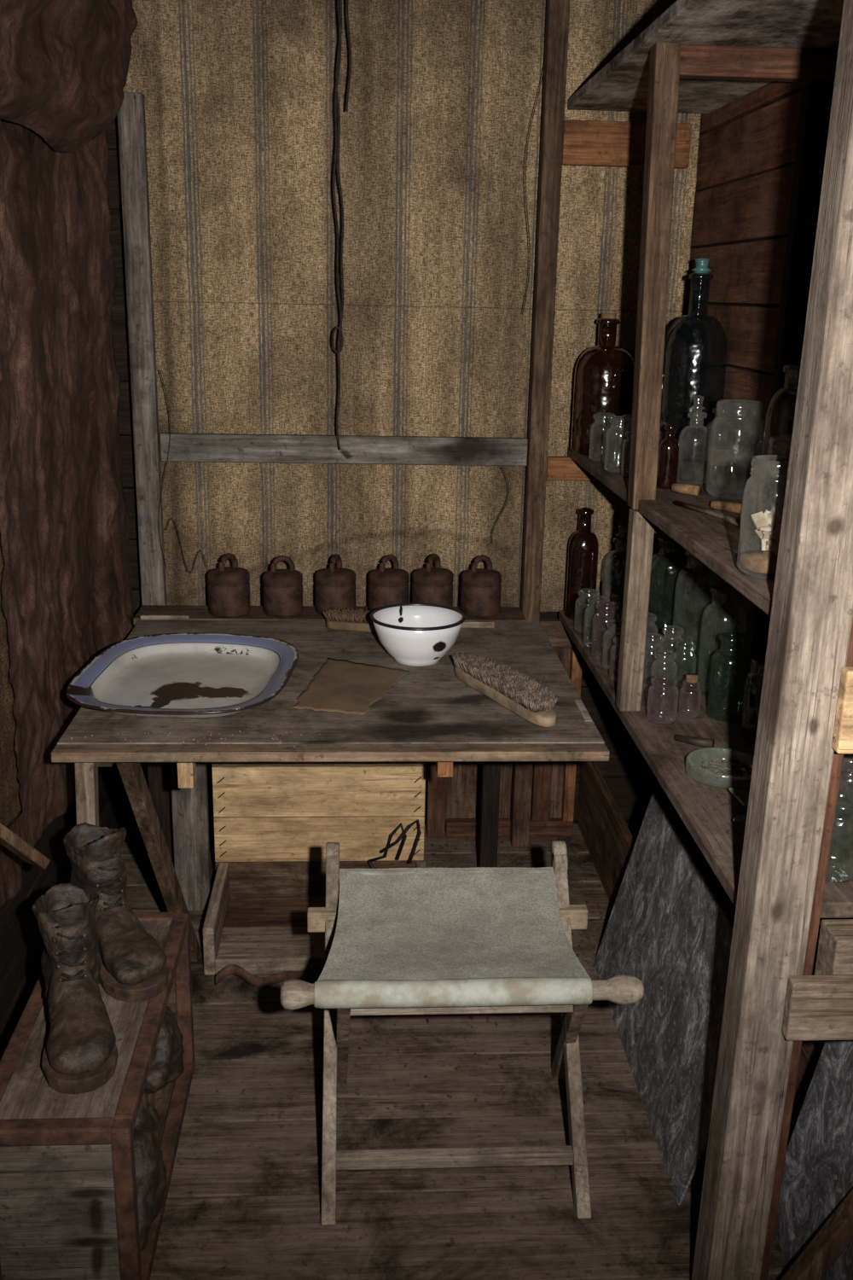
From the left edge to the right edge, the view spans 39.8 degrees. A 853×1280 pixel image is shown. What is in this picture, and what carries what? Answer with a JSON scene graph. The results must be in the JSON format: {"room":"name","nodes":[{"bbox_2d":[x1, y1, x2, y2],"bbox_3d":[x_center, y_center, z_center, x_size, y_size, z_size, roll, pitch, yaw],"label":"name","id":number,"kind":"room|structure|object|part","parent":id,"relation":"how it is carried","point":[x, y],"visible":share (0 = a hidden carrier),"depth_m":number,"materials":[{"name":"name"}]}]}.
{"room":"old wooden cabin","nodes":[
{"label":"old wooden cabin","id":0,"kind":"room"},
{"bbox_2d":[0,762,125,1060],"bbox_3d":[-0.774,-0.123,1.329,0.050,2.450,3.700,0,17,-3],"label":"wall","id":1,"kind":"structure","parent":0,"point":[21,947],"depth_m":2.43,"materials":[{"name":"brown wood"}]},
{"bbox_2d":[0,532,22,827],"bbox_3d":[-0.695,0.089,1.658,0.025,0.660,0.730,0,17,-3],"label":"sheet","id":2,"kind":"object","parent":1,"relation":"hanging from","point":[10,801],"visible":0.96,"depth_m":2.00,"materials":[{"name":"brown fabric"}]},
{"bbox_2d":[0,822,50,868],"bbox_3d":[-0.660,0.322,1.876,0.045,0.119,0.108,11,19,30],"label":"board","id":3,"kind":"object","parent":2,"relation":"attached to","point":[8,839],"visible":1,"depth_m":1.87,"materials":[{"name":"brown wood"}]},
{"bbox_2d":[0,118,133,910],"bbox_3d":[-0.741,-0.415,2.071,0.090,1.751,1.682,1,17,-2],"label":"drape","id":4,"kind":"object","parent":1,"relation":"hanging from","point":[66,594],"visible":0.78,"depth_m":2.46,"materials":[{"name":"brown fabric"}]},
{"bbox_2d":[0,0,137,152],"bbox_3d":[-0.652,-1.102,1.881,0.129,0.577,1.401,0,17,-3],"label":"swag","id":5,"kind":"object","parent":1,"relation":"hanging from","point":[64,64],"visible":1,"depth_m":2.12},
{"bbox_2d":[105,114,703,822],"bbox_3d":[-0.082,-0.646,3.142,1.700,2.450,0.050,0,17,-3],"label":"wall","id":6,"kind":"structure","parent":0,"point":[625,772],"depth_m":3.23,"materials":[{"name":"brown wood"}]},
{"bbox_2d":[123,0,701,612],"bbox_3d":[-0.036,-0.922,2.969,1.411,1.761,0.080,0,17,-4],"label":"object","id":7,"kind":"structure","parent":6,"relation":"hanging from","point":[239,95],"depth_m":2.96,"materials":[{"name":"beige fabric"}]},
{"bbox_2d":[577,761,635,908],"bbox_3d":[0.477,0.528,3.110,0.020,0.240,0.700,0,17,-3],"label":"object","id":8,"kind":"structure","parent":6,"relation":"attached to","point":[610,843],"depth_m":3.11,"materials":[{"name":"brown wood"}]},
{"bbox_2d":[121,820,799,1279],"bbox_3d":[-0.008,1.064,1.779,1.700,0.050,3.800,0,17,-3],"label":"floor","id":9,"kind":"structure","parent":0,"point":[244,1199],"depth_m":2.17,"materials":[{"name":"brown wood"}]},
{"bbox_2d":[0,912,195,1279],"bbox_3d":[-0.558,0.775,2.014,0.228,0.348,0.615,0,17,-3],"label":"box","id":10,"kind":"object","parent":9,"relation":"on","point":[69,1208],"visible":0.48,"depth_m":1.74,"materials":[{"name":"wood"},{"name":"rusty metal"}]},
{"bbox_2d":[31,883,118,1094],"bbox_3d":[-0.553,0.524,1.840,0.112,0.231,0.278,-5,17,-19],"label":"boot","id":11,"kind":"object","parent":10,"relation":"on","point":[80,1054],"visible":1,"depth_m":1.83,"materials":[{"name":"leather"}]},
{"bbox_2d":[63,822,168,1001],"bbox_3d":[-0.545,0.456,2.053,0.112,0.242,0.278,-11,20,-35],"label":"boot","id":12,"kind":"object","parent":10,"relation":"on","point":[134,968],"visible":0.94,"depth_m":2.04,"materials":[{"name":"leather"}]},
{"bbox_2d":[133,1092,167,1251],"bbox_3d":[-0.476,0.863,1.905,0.110,0.212,0.254,1,17,1],"label":"leather shoe","id":13,"kind":"object","parent":10,"relation":"in","point":[150,1167],"visible":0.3,"depth_m":1.86,"materials":[{"name":"brown leather"}]},
{"bbox_2d":[144,1006,184,1093],"bbox_3d":[-0.500,0.732,2.114,0.123,0.183,0.250,0,17,-3],"label":"leather shoe","id":14,"kind":"object","parent":10,"relation":"in","point":[166,1067],"visible":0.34,"depth_m":2.05,"materials":[{"name":"leather"}]},
{"bbox_2d":[117,92,167,605],"bbox_3d":[-0.712,-0.354,3.028,0.060,1.930,0.035,0,17,-3],"label":"wall post","id":15,"kind":"object","parent":9,"relation":"on","point":[131,121],"visible":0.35,"depth_m":2.90,"materials":[{"name":"grey wood"}]},
{"bbox_2d":[169,762,211,910],"bbox_3d":[-0.578,0.378,2.872,0.085,0.620,0.025,0,17,-3],"label":"plank","id":16,"kind":"object","parent":9,"relation":"on","point":[190,821],"visible":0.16,"depth_m":2.89,"materials":[{"name":"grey wood"}]},
{"bbox_2d":[215,960,325,987],"bbox_3d":[-0.336,0.749,2.625,0.265,0.052,0.042,-2,17,-10],"label":"strap","id":17,"kind":"object","parent":9,"relation":"on","point":[233,968],"visible":0.83,"depth_m":2.62,"materials":[{"name":"brown leather"}]},
{"bbox_2d":[202,819,426,975],"bbox_3d":[-0.252,0.596,2.806,0.520,0.254,0.320,0,17,-3],"label":"wooden crate","id":18,"kind":"object","parent":9,"relation":"on","point":[259,934],"depth_m":2.79,"materials":[{"name":"brown wood"}]},
{"bbox_3d":[-0.081,0.548,2.926,0.133,0.223,0.023,2,17,3],"label":"wire handle","id":19,"kind":"part","parent":18,"relation":"part of","materials":[{"name":"black metal"}]},
{"bbox_2d":[211,761,425,896],"bbox_3d":[-0.274,0.387,3.075,0.525,0.500,0.304,0,17,-3],"label":"crate","id":20,"kind":"object","parent":9,"relation":"on","point":[275,822],"visible":0.65,"depth_m":2.94,"materials":[{"name":"brown wood"}]},
{"bbox_2d":[51,605,610,961],"bbox_3d":[-0.209,0.395,2.710,1.022,0.710,1.015,0,17,-3],"label":"wooden table","id":21,"kind":"object","parent":9,"relation":"on","point":[430,713],"visible":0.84,"depth_m":2.30,"materials":[{"name":"brown wood"}]},
{"bbox_2d":[140,615,189,620],"bbox_3d":[-0.653,-0.056,2.938,0.120,0.012,0.008,0,17,-3],"label":"wood offcut","id":22,"kind":"object","parent":21,"relation":"on","point":[142,617],"visible":1,"depth_m":2.94,"materials":[{"name":"brown wood"}]},
{"bbox_2d":[65,633,298,717],"bbox_3d":[-0.494,0.076,2.450,0.432,0.038,0.524,2,17,2],"label":"platter","id":23,"kind":"object","parent":21,"relation":"on","point":[178,675],"visible":1,"depth_m":2.48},
{"bbox_2d":[70,730,319,747],"bbox_3d":[-0.426,0.179,2.177,0.451,0.002,0.073,1,17,1],"label":"crumb","id":24,"kind":"object","parent":21,"relation":"on","point":[240,730],"visible":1,"depth_m":2.17,"materials":[{"name":"food"}]},
{"bbox_2d":[207,552,250,617],"bbox_3d":[-0.501,-0.144,2.985,0.106,0.155,0.106,0,17,-3],"label":"weight","id":25,"kind":"object","parent":21,"relation":"on","point":[229,587],"visible":1,"depth_m":2.95,"materials":[{"name":"brown metal"}]},
{"bbox_2d":[262,555,302,617],"bbox_3d":[-0.366,-0.142,2.998,0.101,0.149,0.101,0,17,-3],"label":"weight","id":26,"kind":"object","parent":21,"relation":"on","point":[282,588],"visible":1,"depth_m":2.97,"materials":[{"name":"brown metal"}]},
{"bbox_2d":[315,553,355,616],"bbox_3d":[-0.232,-0.145,3.010,0.104,0.153,0.104,0,17,-3],"label":"weight","id":27,"kind":"object","parent":21,"relation":"on","point":[335,587],"visible":0.92,"depth_m":2.98,"materials":[{"name":"brown metal"}]},
{"bbox_2d":[322,608,376,633],"bbox_3d":[-0.166,-0.050,2.894,0.177,0.042,0.076,5,17,13],"label":"scrub brush","id":28,"kind":"object","parent":21,"relation":"on","point":[345,619],"visible":0.67,"depth_m":2.87,"materials":[{"name":"brown wood"}]},
{"bbox_2d":[291,657,409,714],"bbox_3d":[-0.158,0.094,2.481,0.198,0.001,0.343,4,17,10],"label":"sheet","id":29,"kind":"object","parent":21,"relation":"on","point":[344,686],"visible":1,"depth_m":2.47,"materials":[{"name":"brown paper"}]},
{"bbox_2d":[368,554,409,610],"bbox_3d":[-0.096,-0.144,3.018,0.104,0.153,0.104,0,17,-3],"label":"weight","id":30,"kind":"object","parent":21,"relation":"on","point":[386,585],"visible":0.87,"depth_m":2.98,"materials":[{"name":"brown metal"}]},
{"bbox_2d":[370,603,465,666],"bbox_3d":[-0.020,-0.007,2.651,0.215,0.104,0.215,0,17,-3],"label":"enamel bowl","id":31,"kind":"object","parent":21,"relation":"on","point":[415,634],"visible":1,"depth_m":2.60,"materials":[{"name":"white metal"}]},
{"bbox_2d":[412,553,453,607],"bbox_3d":[0.016,-0.145,3.026,0.106,0.155,0.106,0,17,-3],"label":"weight","id":32,"kind":"object","parent":21,"relation":"on","point":[430,584],"visible":0.88,"depth_m":2.99,"materials":[{"name":"brown metal"}]},
{"bbox_2d":[461,619,494,628],"bbox_3d":[0.109,-0.040,2.932,0.120,0.016,0.022,0,17,-3],"label":"wood offcut","id":33,"kind":"object","parent":21,"relation":"on","point":[468,623],"visible":0.56,"depth_m":2.92,"materials":[{"name":"brown wood"}]},
{"bbox_2d":[460,554,501,617],"bbox_3d":[0.141,-0.144,3.034,0.104,0.153,0.104,0,17,-3],"label":"weight","id":34,"kind":"object","parent":21,"relation":"on","point":[481,588],"visible":0.98,"depth_m":3.00,"materials":[{"name":"brown metal"}]},
{"bbox_2d":[452,651,558,727],"bbox_3d":[0.168,0.095,2.418,0.090,0.048,0.374,-7,18,-26],"label":"scrub brush","id":35,"kind":"object","parent":21,"relation":"on","point":[526,698],"visible":1,"depth_m":2.38,"materials":[{"name":"brown wood"}]},
{"bbox_2d":[574,699,592,721],"bbox_3d":[0.314,0.141,2.359,0.014,0.002,0.120,0,17,-3],"label":"paper scrap","id":36,"kind":"object","parent":21,"relation":"on","point":[579,703],"visible":1,"depth_m":2.36,"materials":[{"name":"beige paper"}]},
{"bbox_2d":[305,838,606,1109],"bbox_3d":[0.096,0.733,2.805,0.728,0.005,1.140,0,17,-3],"label":"debris","id":37,"kind":"object","parent":9,"relation":"on","point":[501,1066],"visible":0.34,"depth_m":2.88,"materials":[{"name":"wicker"}]},
{"bbox_2d":[280,840,644,1225],"bbox_3d":[0.044,0.685,2.111,0.575,0.510,0.443,0,17,-3],"label":"stool","id":38,"kind":"object","parent":9,"relation":"on","point":[480,939],"visible":1,"depth_m":2.02,"materials":[{"name":"beige fabric"}]},
{"bbox_2d":[426,647,583,837],"bbox_3d":[0.215,0.264,3.314,0.420,0.620,0.050,0,17,-3],"label":"panel","id":39,"kind":"object","parent":9,"relation":"on","point":[454,802],"visible":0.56,"depth_m":3.37,"materials":[{"name":"red wood"}]},
{"bbox_2d":[510,0,570,846],"bbox_3d":[0.288,-0.596,3.000,0.048,2.450,0.050,0,17,-3],"label":"wall post","id":40,"kind":"object","parent":9,"relation":"on","point":[558,11],"visible":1,"depth_m":2.93,"materials":[{"name":"brown wood"}]},
{"bbox_2d":[159,432,528,465],"bbox_3d":[-0.208,-0.488,3.017,0.935,0.070,0.025,0,17,-3],"label":"wall rail","id":41,"kind":"object","parent":40,"relation":"attached to","point":[183,446],"visible":1,"depth_m":3.00,"materials":[{"name":"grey wood"}]},
{"bbox_2d":[158,0,548,573],"bbox_3d":[-0.201,-0.851,2.884,0.952,1.415,0.003,0,17,-4],"label":"hanging wire","id":42,"kind":"object","parent":40,"relation":"attached to","point":[548,0],"visible":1,"depth_m":2.94,"materials":[{"name":"black metal"}]},
{"bbox_2d":[593,791,733,1204],"bbox_3d":[0.464,0.651,2.289,0.089,0.471,0.840,0,17,-3],"label":"metal sheet","id":43,"kind":"object","parent":9,"relation":"on","point":[666,928],"visible":0.79,"depth_m":2.23,"materials":[{"name":"grey metal"}]},
{"bbox_2d":[540,0,852,1279],"bbox_3d":[0.543,-0.360,2.223,0.362,2.451,1.710,0,17,-3],"label":"shelving unit","id":44,"kind":"object","parent":9,"relation":"on","point":[695,56],"visible":0.82,"depth_m":1.74,"materials":[{"name":"brown wood"}]},
{"bbox_2d":[564,507,599,620],"bbox_3d":[0.408,-0.200,3.078,0.078,0.290,0.078,0,17,-3],"label":"glass bottle","id":45,"kind":"object","parent":44,"relation":"on","point":[584,544],"visible":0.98,"depth_m":3.05,"materials":[{"name":"brown glass"}]},
{"bbox_2d":[574,588,601,634],"bbox_3d":[0.409,-0.074,2.979,0.066,0.105,0.066,0,17,-3],"label":"glass jar","id":46,"kind":"object","parent":44,"relation":"on","point":[582,592],"visible":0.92,"depth_m":2.97,"materials":[{"name":"grey"}]},
{"bbox_2d":[582,595,610,648],"bbox_3d":[0.414,-0.044,2.853,0.064,0.120,0.064,0,17,-3],"label":"glass jar","id":47,"kind":"object","parent":44,"relation":"on","point":[591,599],"visible":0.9,"depth_m":2.85,"materials":[{"name":"grey"}]},
{"bbox_2d":[570,313,634,456],"bbox_3d":[0.438,-0.630,2.899,0.148,0.337,0.148,0,17,-3],"label":"glass bottle","id":48,"kind":"object","parent":44,"relation":"on","point":[604,372],"visible":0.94,"depth_m":2.85,"materials":[{"name":"brown glass"}]},
{"bbox_2d":[588,413,617,461],"bbox_3d":[0.421,-0.484,2.806,0.064,0.110,0.064,0,17,-3],"label":"glass jar","id":49,"kind":"object","parent":44,"relation":"on","point":[607,459],"visible":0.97,"depth_m":2.80,"materials":[{"name":"grey"}]},
{"bbox_2d":[590,600,620,659],"bbox_3d":[0.421,-0.024,2.765,0.064,0.130,0.064,0,17,-3],"label":"glass jar","id":50,"kind":"object","parent":44,"relation":"on","point":[600,605],"visible":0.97,"depth_m":2.76,"materials":[{"name":"grey"}]},
{"bbox_2d":[601,619,622,671],"bbox_3d":[0.434,0.011,2.682,0.064,0.110,0.064,0,17,-3],"label":"glass jar","id":51,"kind":"object","parent":44,"relation":"on","point":[610,624],"visible":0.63,"depth_m":2.68,"materials":[{"name":"grey"}]},
{"bbox_2d":[608,634,620,683],"bbox_3d":[0.434,0.042,2.597,0.058,0.100,0.058,0,17,-3],"label":"glass jar","id":52,"kind":"object","parent":44,"relation":"on","point":[618,640],"visible":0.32,"depth_m":2.59,"materials":[{"name":"grey"}]},
{"bbox_2d":[607,592,621,639],"bbox_3d":[0.484,-0.062,2.935,0.060,0.110,0.060,0,17,-3],"label":"glass jar","id":53,"kind":"object","parent":44,"relation":"on","point":[615,596],"visible":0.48,"depth_m":2.94,"materials":[{"name":"grey"}]},
{"bbox_2d":[600,525,628,623],"bbox_3d":[0.507,-0.173,3.060,0.097,0.253,0.097,0,17,-3],"label":"bottle","id":54,"kind":"object","parent":44,"relation":"on","point":[610,586],"visible":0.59,"depth_m":3.05,"materials":[{"name":"clear glass"}]},
{"bbox_2d":[601,416,629,466],"bbox_3d":[0.438,-0.459,2.720,0.060,0.110,0.060,0,17,-3],"label":"glass jar","id":55,"kind":"object","parent":44,"relation":"on","point":[625,418],"visible":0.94,"depth_m":2.72,"materials":[{"name":"grey"}]},
{"bbox_2d":[604,416,632,472],"bbox_3d":[0.432,-0.438,2.632,0.064,0.120,0.064,0,17,-3],"label":"glass jar","id":56,"kind":"object","parent":44,"relation":"on","point":[625,470],"visible":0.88,"depth_m":2.63,"materials":[{"name":"grey"}]},
{"bbox_2d":[618,413,629,461],"bbox_3d":[0.493,-0.484,2.810,0.064,0.110,0.064,0,17,-3],"label":"glass jar","id":57,"kind":"object","parent":44,"relation":"on","point":[626,414],"visible":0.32,"depth_m":2.81,"materials":[{"name":"grey"}]},
{"bbox_2d":[621,430,631,477],"bbox_3d":[0.453,-0.404,2.555,0.056,0.100,0.056,0,17,-3],"label":"glass jar","id":58,"kind":"object","parent":44,"relation":"on","point":[629,431],"visible":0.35,"depth_m":2.55,"materials":[{"name":"grey"}]},
{"bbox_2d":[644,612,658,667],"bbox_3d":[0.502,-0.002,2.714,0.060,0.120,0.060,0,17,-3],"label":"glass jar","id":59,"kind":"object","parent":44,"relation":"on","point":[652,617],"visible":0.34,"depth_m":2.71,"materials":[{"name":"grey"}]},
{"bbox_2d":[642,633,665,691],"bbox_3d":[0.486,0.047,2.550,0.056,0.120,0.056,0,17,-3],"label":"glass jar","id":60,"kind":"object","parent":44,"relation":"on","point":[647,637],"visible":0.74,"depth_m":2.54,"materials":[{"name":"grey"}]},
{"bbox_2d":[646,674,679,724],"bbox_3d":[0.474,0.118,2.361,0.060,0.090,0.060,0,17,-3],"label":"glass jar","id":61,"kind":"object","parent":44,"relation":"on","point":[661,684],"visible":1,"depth_m":2.35,"materials":[{"name":"grey"}]},
{"bbox_2d":[648,649,677,705],"bbox_3d":[0.496,0.077,2.465,0.054,0.110,0.054,0,17,-3],"label":"glass jar","id":62,"kind":"object","parent":44,"relation":"on","point":[659,654],"visible":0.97,"depth_m":2.46,"materials":[{"name":"grey"}]},
{"bbox_2d":[657,424,679,488],"bbox_3d":[0.496,-0.377,2.414,0.042,0.130,0.042,0,17,-3],"label":"medicine bottle","id":63,"kind":"object","parent":44,"relation":"on","point":[668,458],"visible":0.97,"depth_m":2.40,"materials":[{"name":"brown glass"}]},
{"bbox_2d":[645,535,692,651],"bbox_3d":[0.585,-0.116,2.841,0.104,0.270,0.104,0,17,-3],"label":"glass jar","id":64,"kind":"object","parent":44,"relation":"on","point":[648,644],"visible":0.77,"depth_m":2.84,"materials":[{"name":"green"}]},
{"bbox_2d":[657,625,685,682],"bbox_3d":[0.543,0.030,2.611,0.054,0.120,0.054,0,17,-3],"label":"glass jar","id":65,"kind":"object","parent":44,"relation":"on","point":[667,629],"visible":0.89,"depth_m":2.61,"materials":[{"name":"grey"}]},
{"bbox_2d":[670,640,697,695],"bbox_3d":[0.553,0.059,2.531,0.052,0.110,0.052,0,17,-3],"label":"glass jar","id":66,"kind":"object","parent":44,"relation":"on","point":[679,644],"visible":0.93,"depth_m":2.52,"materials":[{"name":"grey"}]},
{"bbox_2d":[671,482,701,495],"bbox_3d":[0.519,-0.302,2.354,0.057,0.020,0.020,15,22,39],"label":"cork","id":67,"kind":"object","parent":44,"relation":"on","point":[676,487],"visible":1,"depth_m":2.35,"materials":[{"name":"brown wood"}]},
{"bbox_2d":[678,673,702,719],"bbox_3d":[0.536,0.113,2.389,0.044,0.087,0.044,0,17,-3],"label":"vial","id":68,"kind":"object","parent":44,"relation":"on","point":[691,680],"visible":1,"depth_m":2.38,"materials":[{"name":"clear glass"}]},
{"bbox_2d":[658,257,727,469],"bbox_3d":[0.611,-0.630,2.690,0.146,0.463,0.146,0,17,-3],"label":"glass bottle","id":69,"kind":"object","parent":44,"relation":"on","point":[695,354],"visible":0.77,"depth_m":2.64,"materials":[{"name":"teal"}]},
{"bbox_2d":[676,395,711,484],"bbox_3d":[0.566,-0.422,2.477,0.068,0.183,0.068,0,17,-3],"label":"bottle","id":70,"kind":"object","parent":44,"relation":"on","point":[689,469],"visible":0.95,"depth_m":2.47,"materials":[{"name":"clear glass"}]},
{"bbox_2d":[674,734,715,749],"bbox_3d":[0.509,0.190,2.238,0.073,0.020,0.020,11,19,29],"label":"wooden spoon","id":71,"kind":"object","parent":44,"relation":"on","point":[704,742],"visible":0.98,"depth_m":2.23,"materials":[{"name":"brown wood"}]},
{"bbox_2d":[669,550,721,669],"bbox_3d":[0.618,-0.073,2.699,0.100,0.270,0.100,0,17,-3],"label":"glass jar","id":72,"kind":"object","parent":44,"relation":"on","point":[688,558],"visible":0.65,"depth_m":2.70,"materials":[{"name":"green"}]},
{"bbox_2d":[673,500,747,529],"bbox_3d":[0.545,-0.233,2.130,0.089,0.018,0.239,-4,17,-17],"label":"wooden stick","id":73,"kind":"object","parent":44,"relation":"on","point":[716,504],"visible":1,"depth_m":2.16,"materials":[{"name":"brown wood"}]},
{"bbox_2d":[702,407,735,477],"bbox_3d":[0.641,-0.434,2.583,0.067,0.150,0.067,0,17,-3],"label":"bottle","id":74,"kind":"object","parent":44,"relation":"on","point":[720,455],"visible":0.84,"depth_m":2.57,"materials":[{"name":"clear glass"}]},
{"bbox_2d":[685,747,753,788],"bbox_3d":[0.532,0.228,2.105,0.134,0.025,0.134,0,17,-3],"label":"petri dish","id":75,"kind":"object","parent":44,"relation":"on","point":[740,780],"visible":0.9,"depth_m":2.09,"materials":[{"name":"grey"}]},
{"bbox_2d":[697,583,747,696],"bbox_3d":[0.638,-0.003,2.533,0.096,0.230,0.096,0,17,-3],"label":"glass jar","id":76,"kind":"object","parent":44,"relation":"on","point":[716,588],"visible":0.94,"depth_m":2.53,"materials":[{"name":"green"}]},
{"bbox_2d":[707,631,748,721],"bbox_3d":[0.610,0.072,2.376,0.072,0.175,0.072,0,17,-3],"label":"glass bottle","id":77,"kind":"object","parent":44,"relation":"on","point":[739,637],"visible":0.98,"depth_m":2.37,"materials":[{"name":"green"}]},
{"bbox_2d":[705,399,765,499],"bbox_3d":[0.611,-0.377,2.326,0.106,0.185,0.106,0,17,-3],"label":"mason jar","id":78,"kind":"object","parent":44,"relation":"on","point":[722,495],"visible":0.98,"depth_m":2.33,"materials":[{"name":"clear glass"}]},
{"bbox_2d":[728,787,750,825],"bbox_3d":[0.531,0.279,1.923,0.069,0.027,0.131,4,17,10],"label":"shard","id":79,"kind":"object","parent":44,"relation":"on","point":[742,795],"visible":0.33,"depth_m":1.96,"materials":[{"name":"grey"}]},
{"bbox_2d":[740,653,765,743],"bbox_3d":[0.658,0.114,2.266,0.094,0.160,0.094,0,17,-3],"label":"mason jar","id":80,"kind":"object","parent":44,"relation":"on","point":[750,738],"visible":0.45,"depth_m":2.27,"materials":[{"name":"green glass"}]},
{"bbox_2d":[736,454,790,579],"bbox_3d":[0.492,-0.175,1.669,0.090,0.165,0.090,0,17,-3],"label":"mason jar","id":81,"kind":"object","parent":44,"relation":"on","point":[762,563],"visible":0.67,"depth_m":1.67,"materials":[{"name":"clear glass"}]},
{"bbox_2d":[755,434,792,543],"bbox_3d":[0.582,-0.236,1.875,0.102,0.170,0.102,0,17,-3],"label":"mason jar","id":82,"kind":"object","parent":44,"relation":"on","point":[772,436],"visible":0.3,"depth_m":1.88,"materials":[{"name":"clear glass"}]},
{"bbox_2d":[756,364,801,522],"bbox_3d":[0.646,-0.347,2.076,0.100,0.270,0.100,0,17,-3],"label":"glass jar","id":83,"kind":"object","parent":44,"relation":"on","point":[788,365],"visible":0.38,"depth_m":2.07,"materials":[{"name":"grey"}]},
{"bbox_2d":[826,789,852,882],"bbox_3d":[0.608,0.289,1.741,0.078,0.120,0.078,0,17,-3],"label":"mason jar","id":84,"kind":"object","parent":44,"relation":"on","point":[835,879],"visible":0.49,"depth_m":1.73,"materials":[{"name":"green glass"}]},
{"bbox_2d":[831,756,852,849],"bbox_3d":[0.657,0.243,1.845,0.092,0.150,0.092,0,17,-3],"label":"mason jar","id":85,"kind":"object","parent":44,"relation":"on","point":[845,846],"visible":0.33,"depth_m":1.84,"materials":[{"name":"clear glass"}]},
{"bbox_2d":[774,1039,852,1279],"bbox_3d":[0.635,0.784,1.801,0.084,0.501,0.310,0,17,-3],"label":"metal sheet","id":86,"kind":"object","parent":9,"relation":"on","point":[817,1177],"visible":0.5,"depth_m":1.86,"materials":[{"name":"grey metal"}]},
{"bbox_2d":[641,48,852,1113],"bbox_3d":[0.790,-0.118,1.421,0.056,2.450,3.700,0,17,-3],"label":"wall","id":87,"kind":"structure","parent":0,"point":[747,151],"depth_m":2.62,"materials":[{"name":"brown wood"}]},
{"bbox_3d":[0.033,-1.320,1.061,1.620,0.030,3.776,0,17,-3],"label":"ceiling","id":88,"kind":"structure","parent":0,"visible":0},
{"bbox_2d":[331,0,351,449],"bbox_3d":[-0.202,-1.124,2.794,0.048,1.340,0.011,0,17,-3],"label":"hanging cord","id":89,"kind":"object","parent":88,"relation":"hanging from","point":[340,339],"visible":1,"depth_m":2.80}
]}

